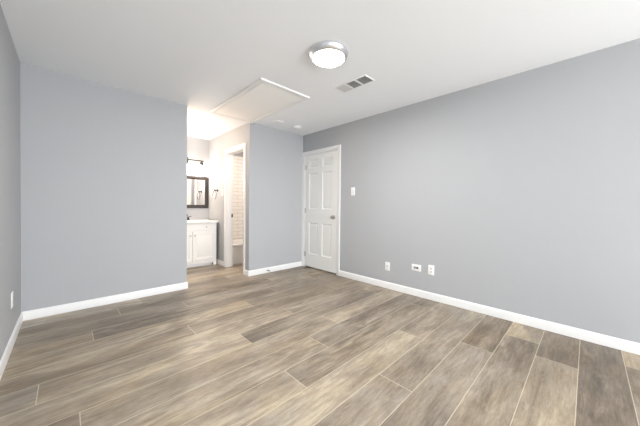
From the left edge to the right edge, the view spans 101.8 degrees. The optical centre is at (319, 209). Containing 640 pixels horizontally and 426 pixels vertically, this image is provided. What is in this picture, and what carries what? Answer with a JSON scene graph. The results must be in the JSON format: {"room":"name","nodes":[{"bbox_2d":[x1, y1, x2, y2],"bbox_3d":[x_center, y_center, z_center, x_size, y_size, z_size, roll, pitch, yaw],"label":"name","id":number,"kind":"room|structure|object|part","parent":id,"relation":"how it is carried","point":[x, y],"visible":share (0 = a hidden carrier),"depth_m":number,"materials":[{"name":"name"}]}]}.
{"room":"empty bedroom","nodes":[
{"label":"empty bedroom","id":0,"kind":"room"},
{"bbox_2d":[0,4,20,359],"bbox_3d":[0.030,-0.095,-0.576,0.120,2.440,8.575,0,1,-44],"label":"wall","id":1,"kind":"structure","parent":0,"point":[10,160],"depth_m":1.96,"materials":[{"name":"grey paint"}]},
{"bbox_2d":[0,312,22,379],"bbox_3d":[0.066,1.081,-0.515,0.013,0.087,8.335,0,1,-44],"label":"baseboard","id":2,"kind":"structure","parent":1,"relation":"attached to","point":[4,359],"depth_m":1.93,"materials":[{"name":"white paint"}]},
{"bbox_2d":[11,291,12,308],"bbox_3d":[-2.434,0.713,2.058,0.008,0.120,0.074,0,1,-44],"label":"wall outlet","id":3,"kind":"object","parent":1,"relation":"attached to","point":[12,291],"visible":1,"depth_m":2.04,"materials":[{"name":"white plastic"}]},
{"bbox_2d":[20,63,186,311],"bbox_3d":[-2.873,-0.174,3.553,1.463,2.440,1.636,0,1,-44],"label":"wall partition","id":4,"kind":"structure","parent":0,"point":[104,167],"depth_m":2.84,"materials":[{"name":"grey paint"}]},
{"bbox_2d":[22,282,187,320],"bbox_3d":[-2.701,1.006,3.388,1.476,0.087,1.148,0,1,-44],"label":"baseboard","id":5,"kind":"structure","parent":4,"relation":"attached to","point":[48,311],"depth_m":2.85,"materials":[{"name":"white paint"}]},
{"bbox_2d":[187,136,242,238],"bbox_3d":[-2.042,-0.191,5.583,2.796,2.440,0.120,0,1,-44],"label":"wall","id":6,"kind":"structure","parent":0,"point":[197,148],"depth_m":5.14,"materials":[{"name":"grey paint"}]},
{"bbox_2d":[187,157,204,171],"bbox_3d":[-2.542,-0.878,4.899,0.710,0.260,0.143,0,1,-44],"label":"vanity light","id":7,"kind":"object","parent":6,"relation":"attached to","point":[201,168],"visible":0.42,"depth_m":5.06,"materials":[{"name":"brown metal"}]},
{"bbox_3d":[-2.320,-0.808,5.097,0.116,0.120,0.116,0,1,-44],"label":"lamp shade","id":8,"kind":"part","parent":7,"relation":"part of","materials":[{"name":"white glass"}]},
{"bbox_2d":[187,175,207,207],"bbox_3d":[-2.577,-0.345,4.957,0.880,0.628,0.028,0,1,-44],"label":"wall mirror","id":9,"kind":"object","parent":6,"relation":"attached to","point":[197,186],"visible":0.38,"depth_m":5.12,"materials":[{"name":"clear glass"}]},
{"bbox_3d":[-2.583,-0.345,4.963,0.764,0.512,0.004,0,1,-44],"label":"glass","id":10,"kind":"part","parent":9,"relation":"part of","materials":[{"name":"white mirror"}]},
{"bbox_2d":[209,123,256,270],"bbox_3d":[-1.646,-0.177,4.744,0.120,2.440,1.636,0,1,-44],"label":"wall","id":11,"kind":"structure","parent":0,"point":[246,133],"depth_m":4.45,"materials":[{"name":"grey paint"}]},
{"bbox_2d":[216,259,223,265],"bbox_3d":[-2.016,0.993,5.032,0.013,0.087,0.745,0,1,-44],"label":"baseboard","id":12,"kind":"structure","parent":11,"relation":"attached to","point":[219,262],"depth_m":4.88,"materials":[{"name":"white paint"}]},
{"bbox_2d":[224,143,245,274],"bbox_3d":[-1.434,-0.017,4.515,0.135,2.131,0.769,0,1,-44],"label":"door frame","id":13,"kind":"structure","parent":11,"relation":"attached to","point":[228,157],"depth_m":4.71,"materials":[{"name":"white paint"}]},
{"bbox_2d":[233,156,242,238],"bbox_3d":[-1.623,-0.264,5.896,1.518,1.812,0.012,0,1,-44],"label":"tiled wall","id":14,"kind":"structure","parent":0,"point":[237,161],"depth_m":5.71,"materials":[{"name":"beige tile"}]},
{"bbox_2d":[255,124,302,269],"bbox_3d":[-0.722,-0.165,4.584,0.984,2.440,0.120,0,1,-44],"label":"wall","id":15,"kind":"structure","parent":0,"point":[278,152],"depth_m":4.50,"materials":[{"name":"grey paint"}]},
{"bbox_2d":[244,261,301,275],"bbox_3d":[-0.777,1.011,4.548,1.117,0.087,0.134,0,1,-44],"label":"baseboard","id":16,"kind":"structure","parent":15,"relation":"attached to","point":[295,264],"depth_m":4.42,"materials":[{"name":"white paint"}]},
{"bbox_2d":[0,263,639,425],"bbox_3d":[0.933,1.169,1.468,4.259,0.121,10.211,0,1,-44],"label":"floor","id":17,"kind":"structure","parent":0,"point":[301,345],"depth_m":1.84,"materials":[{"name":"brown wood"}]},
{"bbox_2d":[187,222,215,267],"bbox_3d":[-2.422,0.635,4.778,0.864,0.800,0.524,0,1,-44],"label":"vanity cabinet","id":18,"kind":"object","parent":17,"relation":"on","point":[201,237],"visible":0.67,"depth_m":4.72,"materials":[{"name":"white paint"}]},
{"bbox_3d":[-2.411,0.659,4.476,0.399,0.536,0.018,0,1,-44],"label":"door","id":19,"kind":"part","parent":18,"relation":"part of","materials":[{"name":"white paint"}]},
{"bbox_3d":[-2.257,0.315,4.618,0.818,0.124,0.018,0,1,-44],"label":"drawer","id":20,"kind":"part","parent":18,"relation":"part of","materials":[{"name":"white paint"}]},
{"bbox_2d":[187,219,217,222],"bbox_3d":[-2.420,0.273,4.780,0.890,0.144,0.518,0,1,-44],"label":"countertop","id":21,"kind":"structure","parent":18,"relation":"on","point":[204,220],"depth_m":4.80,"materials":[{"name":"white stone"}]},
{"bbox_3d":[-2.115,0.658,4.763,0.413,0.536,0.018,0,1,-44],"label":"door","id":22,"kind":"part","parent":18,"relation":"part of","materials":[{"name":"white paint"}]},
{"bbox_2d":[233,239,242,264],"bbox_3d":[-1.373,0.843,5.641,1.514,0.385,0.732,0,1,-44],"label":"bathtub","id":23,"kind":"object","parent":17,"relation":"on","point":[237,243],"visible":0.02,"depth_m":4.98,"materials":[{"name":"white ceramic"}]},
{"bbox_2d":[0,0,639,139],"bbox_3d":[0.959,-1.390,1.437,4.259,0.120,10.211,0,1,-44],"label":"ceiling","id":24,"kind":"structure","parent":0,"point":[197,55],"depth_m":2.10,"materials":[{"name":"white paint"}]},
{"bbox_2d":[209,77,309,122],"bbox_3d":[-0.840,-1.362,3.398,0.670,0.020,1.366,0,1,-44],"label":"attic hatch","id":25,"kind":"object","parent":24,"relation":"attached to","point":[263,98],"visible":1,"depth_m":3.26,"materials":[{"name":"white paint"}]},
{"bbox_2d":[273,120,283,123],"bbox_3d":[-0.649,-1.370,4.071,0.124,0.016,0.124,0,1,-44],"label":"blank plate","id":26,"kind":"object","parent":24,"relation":"attached to","point":[276,121],"visible":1,"depth_m":4.06,"materials":[{"name":"white plastic"}]},
{"bbox_2d":[309,41,348,67],"bbox_3d":[0.074,-1.313,2.236,0.344,0.072,0.344,0,1,-44],"label":"ceiling light","id":27,"kind":"object","parent":24,"relation":"attached to","point":[327,54],"visible":1,"depth_m":2.16,"materials":[{"name":"white glass"}]},
{"bbox_2d":[313,49,344,67],"bbox_3d":[0.074,-1.290,2.237,0.274,0.027,0.274,0,1,-44],"label":"diffuser","id":28,"kind":"object","parent":27,"relation":"attached to","point":[327,58],"depth_m":2.19,"materials":[{"name":"white glass"}]},
{"bbox_2d":[335,74,374,92],"bbox_3d":[0.366,-1.349,2.798,0.175,0.008,0.420,0,1,-44],"label":"ceiling vent","id":29,"kind":"object","parent":24,"relation":"in","point":[364,79],"visible":1,"depth_m":2.78,"materials":[{"name":"white plastic"}]},
{"bbox_2d":[303,38,639,342],"bbox_3d":[2.618,-0.099,1.935,0.120,2.440,8.575,0,1,-44],"label":"wall","id":30,"kind":"structure","parent":0,"point":[520,191],"depth_m":2.57,"materials":[{"name":"grey paint"}]},
{"bbox_2d":[304,151,336,272],"bbox_3d":[-0.016,0.033,4.546,0.103,2.022,0.800,0,1,-44],"label":"door","id":31,"kind":"structure","parent":30,"relation":"in","point":[320,210],"depth_m":4.52,"materials":[{"name":"white paint"}]},
{"bbox_2d":[301,144,340,275],"bbox_3d":[0.019,0.002,4.570,0.089,2.121,0.948,0,1,-44],"label":"door frame","id":32,"kind":"structure","parent":30,"relation":"attached to","point":[338,147],"depth_m":4.29,"materials":[{"name":"white paint"}]},
{"bbox_2d":[351,187,354,195],"bbox_3d":[0.507,-0.282,4.016,0.010,0.124,0.072,0,1,-44],"label":"light switch","id":33,"kind":"object","parent":30,"relation":"attached to","point":[352,188],"visible":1,"depth_m":4.01,"materials":[{"name":"white plastic"}]},
{"bbox_2d":[385,262,389,270],"bbox_3d":[0.927,0.780,3.582,0.015,0.116,0.072,0,1,-44],"label":"jack plate","id":34,"kind":"object","parent":30,"relation":"attached to","point":[387,264],"visible":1,"depth_m":3.58,"materials":[{"name":"white plastic"}]},
{"bbox_2d":[412,264,420,271],"bbox_3d":[1.216,0.733,3.288,0.009,0.082,0.122,0,1,-44],"label":"cable plate","id":35,"kind":"object","parent":30,"relation":"attached to","point":[415,267],"visible":1,"depth_m":3.28,"materials":[{"name":"white plastic"}]},
{"bbox_2d":[428,265,433,274],"bbox_3d":[1.347,0.732,3.154,0.008,0.120,0.074,0,1,-44],"label":"wall outlet","id":36,"kind":"object","parent":30,"relation":"attached to","point":[430,267],"visible":1,"depth_m":3.15,"materials":[{"name":"white plastic"}]},
{"bbox_2d":[339,270,639,354],"bbox_3d":[2.885,1.085,1.565,0.013,0.087,7.394,0,1,-44],"label":"baseboard","id":37,"kind":"structure","parent":30,"relation":"attached to","point":[617,343],"depth_m":2.55,"materials":[{"name":"white paint"}]}
]}

